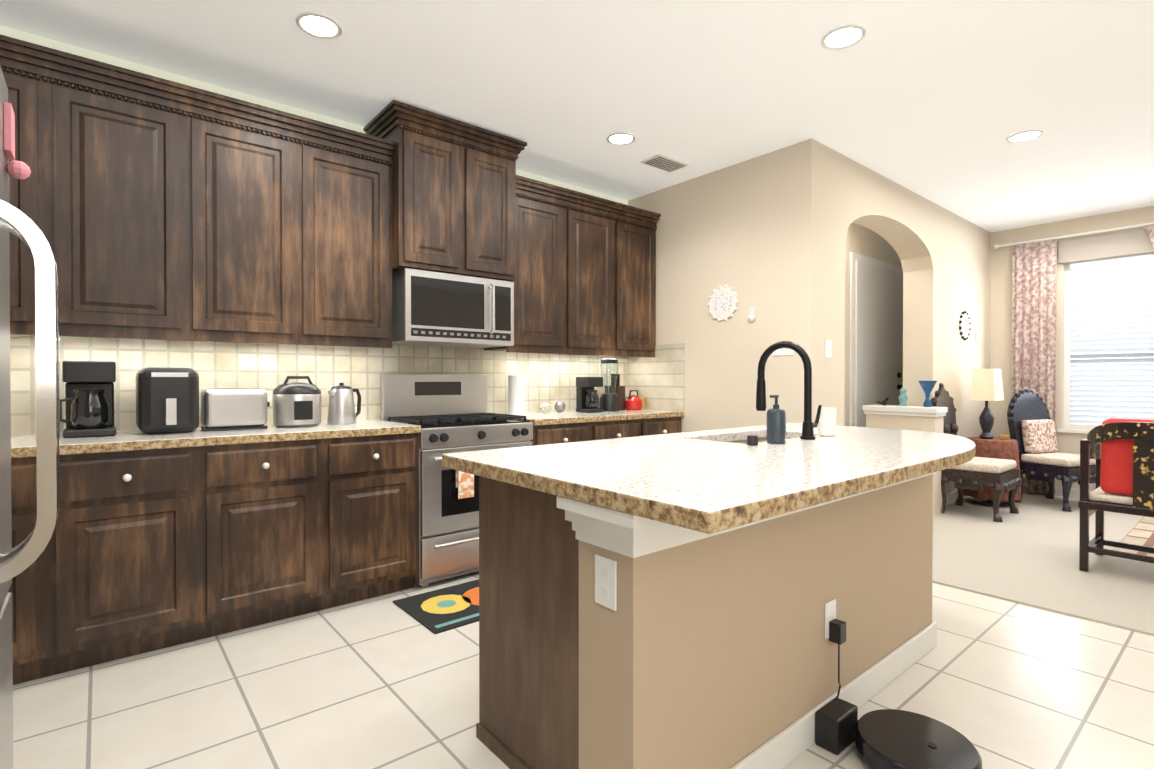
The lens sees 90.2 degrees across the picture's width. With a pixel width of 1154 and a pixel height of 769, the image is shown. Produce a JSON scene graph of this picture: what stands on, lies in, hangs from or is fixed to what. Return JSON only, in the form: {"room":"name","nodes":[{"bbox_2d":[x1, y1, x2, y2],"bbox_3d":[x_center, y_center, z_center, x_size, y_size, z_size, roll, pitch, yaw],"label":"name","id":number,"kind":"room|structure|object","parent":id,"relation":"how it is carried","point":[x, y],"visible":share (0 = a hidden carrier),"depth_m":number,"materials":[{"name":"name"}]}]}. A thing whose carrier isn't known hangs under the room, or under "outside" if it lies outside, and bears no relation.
{"room":"kitchen","nodes":[
{"label":"kitchen","id":0,"kind":"room"},
{"bbox_2d":[0,25,627,435],"bbox_3d":[-1.359,-0.232,3.683,4.880,2.760,0.150,0,1,-40],"label":"wall","id":1,"kind":"structure","parent":0,"point":[64,47],"depth_m":3.06,"materials":[{"name":"beige paint"}]},
{"bbox_2d":[0,54,51,334],"bbox_3d":[-2.507,-0.772,2.391,0.459,1.080,0.336,0,1,-40],"label":"upper cabinet","id":2,"kind":"object","parent":1,"relation":"attached to","point":[28,97],"depth_m":2.38,"materials":[{"name":"brown wood"}]},
{"bbox_2d":[48,66,191,340],"bbox_3d":[-2.143,-0.774,2.694,0.488,1.080,0.336,0,1,-40],"label":"upper cabinet","id":3,"kind":"object","parent":1,"relation":"attached to","point":[154,223],"depth_m":2.57,"materials":[{"name":"brown wood"}]},
{"bbox_2d":[188,102,303,343],"bbox_3d":[-1.766,-0.777,3.007,0.491,1.080,0.336,0,1,-40],"label":"upper cabinet","id":4,"kind":"object","parent":1,"relation":"attached to","point":[248,239],"depth_m":2.88,"materials":[{"name":"brown wood"}]},
{"bbox_2d":[10,334,627,435],"bbox_3d":[-1.369,-0.019,3.570,4.714,0.484,0.012,0,1,-40],"label":"tile backsplash","id":5,"kind":"structure","parent":1,"relation":"attached to","point":[550,379],"depth_m":3.36,"materials":[{"name":"beige tile"}]},
{"bbox_2d":[292,130,392,347],"bbox_3d":[-1.379,-0.779,3.328,0.515,1.080,0.336,0,1,-40],"label":"upper cabinet","id":6,"kind":"object","parent":1,"relation":"attached to","point":[346,200],"depth_m":3.19,"materials":[{"name":"brown wood"}]},
{"bbox_2d":[1,66,656,229],"bbox_3d":[-1.118,-1.382,3.266,4.723,0.209,0.116,0,1,-40],"label":"trim","id":7,"kind":"structure","parent":6,"relation":"attached to","point":[38,77],"depth_m":3.00,"materials":[{"name":"brown wood"}]},
{"bbox_2d":[363,100,526,280],"bbox_3d":[-0.829,-1.142,3.694,0.910,0.910,0.471,0,1,-40],"label":"upper cabinet","id":8,"kind":"object","parent":1,"relation":"attached to","point":[453,208],"visible":0.94,"depth_m":3.49,"materials":[{"name":"brown wood"}]},
{"bbox_2d":[392,267,513,347],"bbox_3d":[-0.820,-0.471,3.720,0.756,0.427,0.449,0,1,-40],"label":"microwave","id":9,"kind":"object","parent":8,"relation":"attached to","point":[435,308],"visible":0.96,"depth_m":3.54,"materials":[{"name":"metal"}]},
{"bbox_2d":[484,187,567,353],"bbox_3d":[-0.375,-0.786,4.162,0.488,1.080,0.336,0,1,-40],"label":"upper cabinet","id":10,"kind":"object","parent":1,"relation":"attached to","point":[541,283],"depth_m":4.05,"materials":[{"name":"brown wood"}]},
{"bbox_2d":[564,199,615,354],"bbox_3d":[0.001,-0.789,4.474,0.490,1.080,0.336,0,1,-40],"label":"upper cabinet","id":11,"kind":"object","parent":1,"relation":"attached to","point":[584,283],"depth_m":4.35,"materials":[{"name":"brown wood"}]},
{"bbox_2d":[612,211,656,356],"bbox_3d":[0.377,-0.791,4.787,0.488,1.080,0.336,0,1,-40],"label":"upper cabinet","id":12,"kind":"object","parent":1,"relation":"attached to","point":[635,244],"depth_m":4.65,"materials":[{"name":"brown wood"}]},
{"bbox_2d":[0,0,1153,231],"bbox_3d":[2.107,-1.652,2.370,8.750,0.100,6.580,0,1,-40],"label":"ceiling","id":13,"kind":"structure","parent":0,"point":[938,102],"depth_m":3.00,"materials":[{"name":"white paint"}]},
{"bbox_2d":[295,12,341,39],"bbox_3d":[-1.152,-1.601,2.569,0.150,0.003,0.150,0,1,-40],"label":"recessed light","id":14,"kind":"object","parent":13,"relation":"in","point":[318,26],"visible":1,"depth_m":2.57,"materials":[{"name":"white"}]},
{"bbox_2d":[606,132,634,144],"bbox_3d":[0.287,-1.608,3.771,0.190,0.006,0.190,0,1,-40],"label":"recessed light","id":15,"kind":"object","parent":13,"relation":"in","point":[620,133],"visible":0.98,"depth_m":3.75,"materials":[{"name":"white metal"}]},
{"bbox_2d":[640,154,688,172],"bbox_3d":[0.639,-1.609,4.193,0.320,0.014,0.180,0,1,-40],"label":"ceiling vent","id":16,"kind":"object","parent":13,"relation":"in","point":[664,163],"visible":1,"depth_m":4.17,"materials":[{"name":"white metal"}]},
{"bbox_2d":[821,25,865,49],"bbox_3d":[1.228,-1.602,2.654,0.150,0.003,0.150,0,1,-40],"label":"recessed light","id":17,"kind":"object","parent":13,"relation":"in","point":[843,37],"visible":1,"depth_m":2.65,"materials":[{"name":"white"}]},
{"bbox_2d":[1006,130,1042,142],"bbox_3d":[2.904,-1.610,3.735,0.150,0.003,0.150,0,1,-40],"label":"recessed light","id":18,"kind":"object","parent":13,"relation":"in","point":[1025,136],"visible":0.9,"depth_m":3.73,"materials":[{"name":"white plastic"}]},
{"bbox_2d":[1073,201,1093,205],"bbox_3d":[4.526,-1.621,5.146,0.150,0.003,0.150,0,1,-40],"label":"recessed light","id":19,"kind":"object","parent":13,"relation":"in","point":[1082,203],"visible":0.69,"depth_m":5.15,"materials":[{"name":"white"}]},
{"bbox_2d":[13,571,1153,768],"bbox_3d":[2.107,1.208,2.393,8.750,0.100,6.580,0,1,-40],"label":"floor","id":20,"kind":"structure","parent":0,"point":[382,682],"depth_m":2.13,"materials":[{"name":"beige tile"}]},
{"bbox_2d":[8,457,51,684],"bbox_3d":[-2.425,0.717,2.289,0.491,0.884,0.616,0,1,-40],"label":"base cabinet","id":21,"kind":"object","parent":20,"relation":"on","point":[31,589],"depth_m":2.19,"materials":[{"name":"brown wood"}]},
{"bbox_2d":[0,66,60,768],"bbox_3d":[-1.187,0.257,0.638,0.911,1.830,1.100,0,1,-40],"label":"fridge","id":22,"kind":"object","parent":20,"relation":"on","point":[22,556],"visible":1,"depth_m":0.91,"materials":[{"name":"metal"}]},
{"bbox_2d":[52,446,203,674],"bbox_3d":[-2.046,0.714,2.604,0.495,0.884,0.616,0,1,-40],"label":"base cabinet","id":23,"kind":"object","parent":20,"relation":"on","point":[144,551],"depth_m":2.38,"materials":[{"name":"brown wood"}]},
{"bbox_2d":[204,438,327,637],"bbox_3d":[-1.655,0.712,2.929,0.520,0.884,0.616,0,1,-40],"label":"base cabinet","id":24,"kind":"object","parent":20,"relation":"on","point":[266,503],"depth_m":2.70,"materials":[{"name":"brown wood"}]},
{"bbox_2d":[328,433,418,607],"bbox_3d":[-1.258,0.709,3.258,0.512,0.884,0.616,0,1,-40],"label":"base cabinet","id":25,"kind":"object","parent":20,"relation":"on","point":[373,481],"depth_m":3.02,"materials":[{"name":"brown wood"}]},
{"bbox_2d":[11,420,420,457],"bbox_3d":[-2.022,0.251,2.621,2.495,0.039,0.638,0,1,-40],"label":"countertop","id":26,"kind":"structure","parent":25,"relation":"on","point":[25,445],"depth_m":2.61,"materials":[{"name":"stone"}]},
{"bbox_2d":[60,360,115,437],"bbox_3d":[-2.211,0.063,2.600,0.198,0.335,0.210,0,1,-40],"label":"coffee maker","id":27,"kind":"object","parent":26,"relation":"on","point":[88,399],"visible":0.98,"depth_m":2.54,"materials":[{"name":"black plastic"}]},
{"bbox_2d":[136,367,198,433],"bbox_3d":[-1.961,0.074,2.759,0.236,0.310,0.325,0,1,-40],"label":"air fryer","id":28,"kind":"object","parent":26,"relation":"on","point":[167,399],"visible":1,"depth_m":2.65,"materials":[{"name":"black plastic"}]},
{"bbox_2d":[200,388,269,430],"bbox_3d":[-1.753,0.124,2.962,0.300,0.207,0.180,0,1,-40],"label":"toaster","id":29,"kind":"object","parent":26,"relation":"on","point":[222,409],"visible":1,"depth_m":2.88,"materials":[{"name":"metal"}]},
{"bbox_2d":[272,376,321,426],"bbox_3d":[-1.528,0.089,3.145,0.244,0.273,0.250,0,1,-40],"label":"rice cooker","id":30,"kind":"object","parent":26,"relation":"on","point":[296,404],"visible":1,"depth_m":3.05,"materials":[{"name":"metal"}]},
{"bbox_2d":[326,383,360,424],"bbox_3d":[-1.336,0.107,3.308,0.217,0.235,0.156,0,1,-40],"label":"kettle","id":31,"kind":"object","parent":26,"relation":"on","point":[341,409],"visible":1,"depth_m":3.24,"materials":[{"name":"metal"}]},
{"bbox_2d":[393,579,478,633],"bbox_3d":[-0.516,1.147,3.100,0.780,0.009,0.500,0,1,-40],"label":"doormat","id":32,"kind":"object","parent":20,"relation":"on","point":[444,609],"visible":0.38,"depth_m":2.97,"materials":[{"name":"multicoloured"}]},
{"bbox_2d":[381,374,532,587],"bbox_3d":[-0.744,0.541,3.637,0.756,1.215,0.655,0,1,-40],"label":"range","id":33,"kind":"object","parent":20,"relation":"on","point":[447,413],"visible":0.6,"depth_m":3.39,"materials":[{"name":"metal"}]},
{"bbox_2d":[456,470,473,498],"bbox_3d":[-0.646,0.526,3.315,0.100,0.250,0.034,0,1,-40],"label":"towel","id":34,"kind":"object","parent":33,"relation":"hanging from","point":[464,481],"depth_m":3.30,"materials":[{"name":"orange fabric"}]},
{"bbox_2d":[476,476,578,768],"bbox_3d":[0.020,0.720,1.860,0.483,0.884,0.527,0,1,-40],"label":"base cabinet","id":35,"kind":"object","parent":20,"relation":"on","point":[528,630],"depth_m":1.68,"materials":[{"name":"brown wood"}]},
{"bbox_2d":[530,422,593,445],"bbox_3d":[-0.286,0.703,4.066,0.487,0.884,0.616,0,1,-40],"label":"base cabinet","id":36,"kind":"object","parent":20,"relation":"on","point":[564,433],"depth_m":3.82,"materials":[{"name":"brown wood"}]},
{"bbox_2d":[594,419,641,439],"bbox_3d":[0.090,0.700,4.378,0.490,0.884,0.616,0,1,-40],"label":"base cabinet","id":37,"kind":"object","parent":20,"relation":"on","point":[619,428],"depth_m":4.14,"materials":[{"name":"brown wood"}]},
{"bbox_2d":[642,417,680,435],"bbox_3d":[0.466,0.698,4.690,0.488,0.884,0.616,0,1,-40],"label":"base cabinet","id":38,"kind":"object","parent":20,"relation":"on","point":[667,425],"depth_m":4.44,"materials":[{"name":"brown wood"}]},
{"bbox_2d":[514,409,683,425],"bbox_3d":[0.091,0.237,4.375,1.465,0.039,0.638,0,1,-40],"label":"countertop","id":39,"kind":"structure","parent":38,"relation":"on","point":[550,418],"depth_m":4.17,"materials":[{"name":"stone"}]},
{"bbox_2d":[507,371,524,414],"bbox_3d":[-0.434,0.062,4.121,0.130,0.312,0.130,0,1,-40],"label":"paper towel","id":40,"kind":"object","parent":39,"relation":"on","point":[515,394],"visible":0.96,"depth_m":4.07,"materials":[{"name":"white paper"}]},
{"bbox_2d":[540,403,551,413],"bbox_3d":[-0.233,0.177,4.302,0.090,0.081,0.088,0,1,-40],"label":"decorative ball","id":41,"kind":"object","parent":39,"relation":"on","point":[545,408],"visible":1,"depth_m":4.27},
{"bbox_2d":[554,401,565,412],"bbox_3d":[-0.131,0.171,4.413,0.090,0.090,0.090,0,1,-40],"label":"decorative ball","id":42,"kind":"object","parent":39,"relation":"on","point":[559,406],"visible":1,"depth_m":4.38,"materials":[{"name":"metal"}]},
{"bbox_2d":[576,377,603,412],"bbox_3d":[0.095,0.078,4.490,0.162,0.275,0.172,0,1,-40],"label":"coffee maker","id":43,"kind":"object","parent":39,"relation":"on","point":[587,399],"visible":1,"depth_m":4.45,"materials":[{"name":"black plastic"}]},
{"bbox_2d":[599,358,619,410],"bbox_3d":[0.262,0.002,4.660,0.170,0.425,0.170,0,1,-40],"label":"blender","id":44,"kind":"object","parent":39,"relation":"on","point":[609,399],"visible":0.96,"depth_m":4.60,"materials":[{"name":"black plastic"}]},
{"bbox_2d":[600,364,617,393],"bbox_3d":[0.262,-0.047,4.659,0.150,0.240,0.150,0,1,-40],"label":"jar","id":45,"kind":"object","parent":44,"relation":"on","point":[609,372],"depth_m":4.61,"materials":[{"name":"clear glass"}]},
{"bbox_2d":[615,374,624,409],"bbox_3d":[0.312,0.063,4.819,0.100,0.300,0.160,0,1,-40],"label":"knife block","id":46,"kind":"object","parent":39,"relation":"on","point":[620,391],"visible":0.31,"depth_m":4.77,"materials":[{"name":"brown wood"}]},
{"bbox_2d":[625,390,642,409],"bbox_3d":[0.475,0.130,4.811,0.156,0.166,0.156,0,1,-40],"label":"kettle","id":47,"kind":"object","parent":39,"relation":"on","point":[633,402],"visible":1,"depth_m":4.76,"materials":[{"name":"red metal"}]},
{"bbox_2d":[640,398,645,409],"bbox_3d":[0.550,0.162,4.901,0.080,0.100,0.080,0,1,-40],"label":"jar","id":48,"kind":"object","parent":39,"relation":"on","point":[644,403],"visible":0.54,"depth_m":4.87,"materials":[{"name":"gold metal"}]},
{"bbox_2d":[729,438,766,443],"bbox_3d":[0.913,0.714,2.601,0.935,0.884,0.527,0,1,-40],"label":"sink","id":49,"kind":"object","parent":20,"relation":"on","point":[760,439],"depth_m":2.74,"materials":[{"name":"grey metal"}]},
{"bbox_2d":[442,423,975,533],"bbox_3d":[0.748,0.252,2.206,2.210,0.044,1.100,0,1,-40],"label":"countertop","id":50,"kind":"structure","parent":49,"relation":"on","point":[710,481],"depth_m":1.64,"materials":[{"name":"stone"}]},
{"bbox_2d":[747,435,757,445],"bbox_3d":[0.663,0.211,2.174,0.040,0.035,0.039,0,1,-40],"label":"stopper","id":51,"kind":"object","parent":50,"relation":"on","point":[752,440],"visible":1,"depth_m":2.16,"materials":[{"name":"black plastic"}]},
{"bbox_2d":[766,395,785,443],"bbox_3d":[0.776,0.135,2.241,0.072,0.187,0.072,0,1,-40],"label":"soap dispenser","id":52,"kind":"object","parent":50,"relation":"on","point":[776,426],"visible":1,"depth_m":2.21,"materials":[{"name":"grey"}]},
{"bbox_2d":[756,341,821,439],"bbox_3d":[0.916,0.019,2.495,0.121,0.414,0.273,0,1,-40],"label":"faucet","id":53,"kind":"object","parent":50,"relation":"on","point":[808,425],"visible":1,"depth_m":2.41,"materials":[{"name":"black metal"}]},
{"bbox_2d":[817,407,836,435],"bbox_3d":[1.102,0.163,2.538,0.080,0.125,0.080,0,1,-40],"label":"cup","id":54,"kind":"object","parent":50,"relation":"on","point":[827,424],"visible":0.88,"depth_m":2.51,"materials":[{"name":"white ceramic"}]},
{"bbox_2d":[557,472,935,557],"bbox_3d":[0.647,0.335,2.187,2.014,0.119,0.782,0,1,-40],"label":"trim","id":55,"kind":"structure","parent":49,"relation":"attached to","point":[628,535],"depth_m":1.37,"materials":[{"name":"white wood"}]},
{"bbox_2d":[579,474,932,768],"bbox_3d":[0.787,0.719,2.021,1.870,0.884,0.200,0,1,-40],"label":"wall","id":56,"kind":"structure","parent":20,"relation":"on","point":[719,651],"depth_m":1.62,"materials":[{"name":"beige paint"}]},
{"bbox_2d":[595,554,616,610],"bbox_3d":[0.070,0.486,1.414,0.007,0.120,0.075,0,1,-40],"label":"outlet","id":57,"kind":"object","parent":56,"relation":"attached to","point":[605,582],"visible":1,"depth_m":1.41,"materials":[{"name":"white plastic"}]},
{"bbox_2d":[730,622,936,768],"bbox_3d":[0.629,1.107,2.215,1.898,0.105,0.724,0,1,-40],"label":"baseboard","id":58,"kind":"structure","parent":56,"relation":"attached to","point":[787,745],"depth_m":2.01,"materials":[{"name":"white wood"}]},
{"bbox_2d":[825,599,845,700],"bbox_3d":[0.869,0.895,1.931,0.070,0.327,0.044,0,1,-40],"label":"outlet","id":59,"kind":"object","parent":56,"relation":"attached to","point":[835,630],"visible":1,"depth_m":1.93,"materials":[{"name":"white plastic"}]},
{"bbox_2d":[816,697,857,754],"bbox_3d":[0.844,1.107,1.869,0.140,0.109,0.075,0,1,-40],"label":"dock","id":60,"kind":"object","parent":20,"relation":"on","point":[836,720],"visible":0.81,"depth_m":1.83,"materials":[{"name":"black plastic"}]},
{"bbox_2d":[855,709,981,768],"bbox_3d":[1.032,1.118,1.753,0.332,0.086,0.332,0,1,-40],"label":"robot vacuum","id":61,"kind":"object","parent":20,"relation":"on","point":[892,739],"visible":1,"depth_m":1.73,"materials":[{"name":"black plastic"}]},
{"bbox_2d":[628,150,776,431],"bbox_3d":[0.972,-0.239,4.578,0.150,2.760,1.450,0,1,-40],"label":"wall","id":62,"kind":"structure","parent":0,"point":[715,229],"depth_m":4.33,"materials":[{"name":"beige paint"}]},
{"bbox_2d":[628,343,684,410],"bbox_3d":[0.654,-0.059,4.834,0.012,0.544,0.627,0,1,-40],"label":"tile backsplash","id":63,"kind":"structure","parent":62,"relation":"attached to","point":[657,382],"depth_m":4.77,"materials":[{"name":"beige tile"}]},
{"bbox_2d":[707,285,738,321],"bbox_3d":[1.091,-0.607,4.303,0.030,0.274,0.280,0,1,-40],"label":"plate","id":64,"kind":"object","parent":62,"relation":"attached to","point":[722,303],"visible":1,"depth_m":4.29,"materials":[{"name":"white ceramic"}]},
{"bbox_2d":[748,306,754,321],"bbox_3d":[1.246,-0.502,4.109,0.056,0.108,0.053,0,1,-40],"label":"hanging ornament","id":65,"kind":"object","parent":62,"relation":"attached to","point":[751,317],"visible":1,"depth_m":4.10,"materials":[{"name":"white"}]},
{"bbox_2d":[772,348,793,355],"bbox_3d":[1.407,-0.232,3.932,0.006,0.065,0.160,0,1,-40],"label":"switch plate","id":66,"kind":"object","parent":62,"relation":"attached to","point":[784,351],"visible":0.5,"depth_m":3.92,"materials":[{"name":"white plastic"}]},
{"bbox_2d":[844,223,902,425],"bbox_3d":[2.595,-0.248,5.691,3.770,2.760,0.150,0,1,-40],"label":"wall","id":67,"kind":"structure","parent":0,"point":[862,240],"depth_m":5.74,"materials":[{"name":"beige paint"}]},
{"bbox_2d":[850,252,901,425],"bbox_3d":[3.161,-0.089,6.052,1.210,2.435,0.019,0,1,-40],"label":"door frame","id":68,"kind":"structure","parent":67,"relation":"attached to","point":[854,256],"depth_m":5.68,"materials":[{"name":"white wood"}]},
{"bbox_2d":[855,260,902,426],"bbox_3d":[3.188,-0.055,6.019,1.060,2.352,0.103,0,1,-40],"label":"front door","id":69,"kind":"structure","parent":67,"relation":"in","point":[877,333],"depth_m":5.97,"materials":[{"name":"white paint"}]},
{"bbox_2d":[776,138,989,493],"bbox_3d":[2.907,-0.243,5.080,3.770,2.760,0.250,0,1,-40],"label":"wall","id":70,"kind":"structure","parent":0,"point":[827,196],"depth_m":4.30,"materials":[{"name":"beige paint"}]},
{"bbox_2d":[825,340,831,357],"bbox_3d":[1.714,-0.244,3.919,0.080,0.120,0.010,0,1,-40],"label":"switch plate","id":71,"kind":"object","parent":70,"relation":"attached to","point":[828,344],"visible":1,"depth_m":3.91,"materials":[{"name":"white plastic"}]},
{"bbox_2d":[946,490,968,504],"bbox_3d":[3.923,1.070,5.762,1.311,0.098,0.013,0,1,-40],"label":"baseboard","id":72,"kind":"structure","parent":70,"relation":"attached to","point":[951,497],"depth_m":5.45,"materials":[{"name":"white"}]},
{"bbox_2d":[959,311,970,340],"bbox_3d":[3.811,-0.578,5.656,0.285,0.291,0.031,0,1,-40],"label":"plate","id":73,"kind":"object","parent":70,"relation":"attached to","point":[964,326],"visible":1,"depth_m":5.64,"materials":[{"name":"white ceramic"}]},
{"bbox_2d":[975,333,980,340],"bbox_3d":[4.114,-0.490,5.902,0.100,0.080,0.024,0,1,-40],"label":"thermostat","id":74,"kind":"object","parent":70,"relation":"attached to","point":[977,336],"visible":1,"depth_m":5.88,"materials":[{"name":"white plastic"}]},
{"bbox_2d":[866,414,943,515],"bbox_3d":[2.953,0.691,5.204,0.210,0.889,0.570,0,1,-40],"label":"wall","id":75,"kind":"structure","parent":0,"point":[929,424],"depth_m":5.03,"materials":[{"name":"beige paint"}]},
{"bbox_2d":[863,405,947,416],"bbox_3d":[2.953,0.236,5.200,0.260,0.080,0.620,0,1,-40],"label":"trim","id":76,"kind":"structure","parent":75,"relation":"on","point":[921,411],"depth_m":5.08,"materials":[{"name":"white wood"}]},
{"bbox_2d":[876,398,887,404],"bbox_3d":[2.833,0.157,5.338,0.050,0.074,0.106,0,1,-40],"label":"bird figurine","id":77,"kind":"object","parent":76,"relation":"on","point":[883,402],"visible":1,"depth_m":5.31,"materials":[{"name":"brown metal"}]},
{"bbox_2d":[898,387,907,405],"bbox_3d":[2.946,0.110,5.200,0.080,0.170,0.080,0,1,-40],"label":"figurine","id":78,"kind":"object","parent":76,"relation":"on","point":[903,398],"visible":1,"depth_m":5.18,"materials":[{"name":"teal ceramic"}]},
{"bbox_2d":[918,381,936,406],"bbox_3d":[3.074,0.081,5.046,0.150,0.230,0.146,0,1,-40],"label":"vase","id":79,"kind":"object","parent":76,"relation":"on","point":[927,387],"visible":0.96,"depth_m":5.02,"materials":[{"name":"blue glass"}]},
{"bbox_2d":[932,492,1153,635],"bbox_3d":[4.522,1.194,3.358,3.800,0.112,4.980,0,1,-40],"label":"floor carpet","id":80,"kind":"object","parent":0,"point":[1028,554],"depth_m":3.65,"materials":[{"name":"beige carpet"}]},
{"bbox_2d":[930,383,1021,521],"bbox_3d":[3.494,0.557,5.061,0.596,1.142,0.602,0,1,-40],"label":"carved chair","id":81,"kind":"object","parent":80,"relation":"on","point":[999,476],"visible":0.79,"depth_m":4.91,"materials":[{"name":"brown wood"}]},
{"bbox_2d":[963,437,1020,506],"bbox_3d":[3.910,0.817,5.422,0.457,0.608,0.449,0,1,-40],"label":"side table","id":82,"kind":"object","parent":80,"relation":"on","point":[995,447],"visible":0.54,"depth_m":5.28,"materials":[{"name":"brown wood"}]},
{"bbox_2d":[970,369,1003,438],"bbox_3d":[3.870,0.182,5.435,0.280,0.658,0.200,0,1,-40],"label":"table lamp","id":83,"kind":"object","parent":82,"relation":"on","point":[986,385],"visible":1,"depth_m":5.38,"materials":[{"name":"beige fabric"}]},
{"bbox_2d":[999,434,1009,438],"bbox_3d":[4.024,0.493,5.416,0.070,0.038,0.070,0,1,-40],"label":"box","id":84,"kind":"object","parent":82,"relation":"on","point":[1001,436],"visible":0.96,"depth_m":5.39,"materials":[{"name":"cardboard"}]},
{"bbox_2d":[1007,389,1095,511],"bbox_3d":[4.488,0.585,5.394,0.596,1.082,0.595,0,0,-20],"label":"carved chair","id":85,"kind":"object","parent":80,"relation":"on","point":[1031,426],"visible":0.9,"depth_m":5.46,"materials":[{"name":"brown wood"}]},
{"bbox_2d":[1078,418,1153,571],"bbox_3d":[3.475,0.672,3.433,0.570,0.930,0.650,0,1,-40],"label":"chair","id":86,"kind":"object","parent":80,"relation":"on","point":[1122,453],"visible":1,"depth_m":3.42,"materials":[{"name":"black wood"}]},
{"bbox_2d":[1100,418,1153,495],"bbox_3d":[3.367,0.433,3.342,0.160,0.450,0.480,0,1,-40],"label":"cushion","id":87,"kind":"object","parent":86,"relation":"on","point":[1116,470],"depth_m":3.43,"materials":[{"name":"red fabric"}]},
{"bbox_2d":[1113,516,1153,556],"bbox_3d":[4.985,1.133,3.677,1.880,0.004,2.080,0,1,-40],"label":"area rug","id":88,"kind":"object","parent":80,"relation":"on","point":[1141,532],"visible":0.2,"depth_m":4.26,"materials":[{"name":"beige fabric"}]},
{"bbox_2d":[989,205,1153,490],"bbox_3d":[5.744,-0.241,4.732,0.150,2.760,5.350,0,1,-40],"label":"wall","id":89,"kind":"structure","parent":0,"point":[1001,308],"depth_m":5.86,"materials":[{"name":"beige paint"}]},
{"bbox_2d":[1024,486,1091,498],"bbox_3d":[5.911,1.081,4.413,0.014,0.098,4.629,0,1,-40],"label":"baseboard","id":90,"kind":"structure","parent":89,"relation":"attached to","point":[1074,493],"depth_m":5.67,"materials":[{"name":"white"}]},
{"bbox_2d":[993,222,1153,248],"bbox_3d":[5.065,-1.451,5.351,0.088,0.050,1.984,0,1,-40],"label":"curtain rod","id":91,"kind":"object","parent":89,"relation":"attached to","point":[996,246],"visible":1,"depth_m":5.58,"materials":[{"name":"white"}]},
{"bbox_2d":[1011,239,1056,494],"bbox_3d":[4.635,-0.170,5.846,0.060,2.540,0.360,0,1,-40],"label":"curtain","id":92,"kind":"object","parent":91,"relation":"hanging from","point":[1034,269],"visible":0.54,"depth_m":5.83,"materials":[{"name":"fabric"}]},
{"bbox_2d":[1144,225,1153,246],"bbox_3d":[5.366,-0.163,4.965,0.060,2.541,0.690,0,1,-40],"label":"curtain","id":93,"kind":"object","parent":91,"relation":"hanging from","point":[1150,230],"visible":1,"depth_m":5.19,"materials":[{"name":"fabric"}]},
{"bbox_2d":[1058,260,1153,433],"bbox_3d":[5.159,-0.360,5.396,0.160,1.672,0.980,0,1,-40],"label":"window","id":94,"kind":"structure","parent":89,"relation":"in","point":[1085,428],"depth_m":5.73,"materials":[{"name":"white wood"}]},
{"bbox_2d":[1070,254,1153,423],"bbox_3d":[5.142,-0.403,5.381,0.045,1.575,0.816,0,1,-40],"label":"window blind","id":95,"kind":"object","parent":94,"relation":"attached to","point":[1075,361],"visible":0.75,"depth_m":5.46,"materials":[{"name":"white plastic"}]},
{"bbox_2d":[1059,229,1153,263],"bbox_3d":[5.107,-1.308,5.345,0.034,0.215,0.980,0,1,-40],"label":"shade","id":96,"kind":"object","parent":89,"relation":"attached to","point":[1112,245],"visible":1,"depth_m":5.45,"materials":[{"name":"beige fabric"}]},
{"label":"outside","id":97,"kind":"structure","parent":0,"visible":0},
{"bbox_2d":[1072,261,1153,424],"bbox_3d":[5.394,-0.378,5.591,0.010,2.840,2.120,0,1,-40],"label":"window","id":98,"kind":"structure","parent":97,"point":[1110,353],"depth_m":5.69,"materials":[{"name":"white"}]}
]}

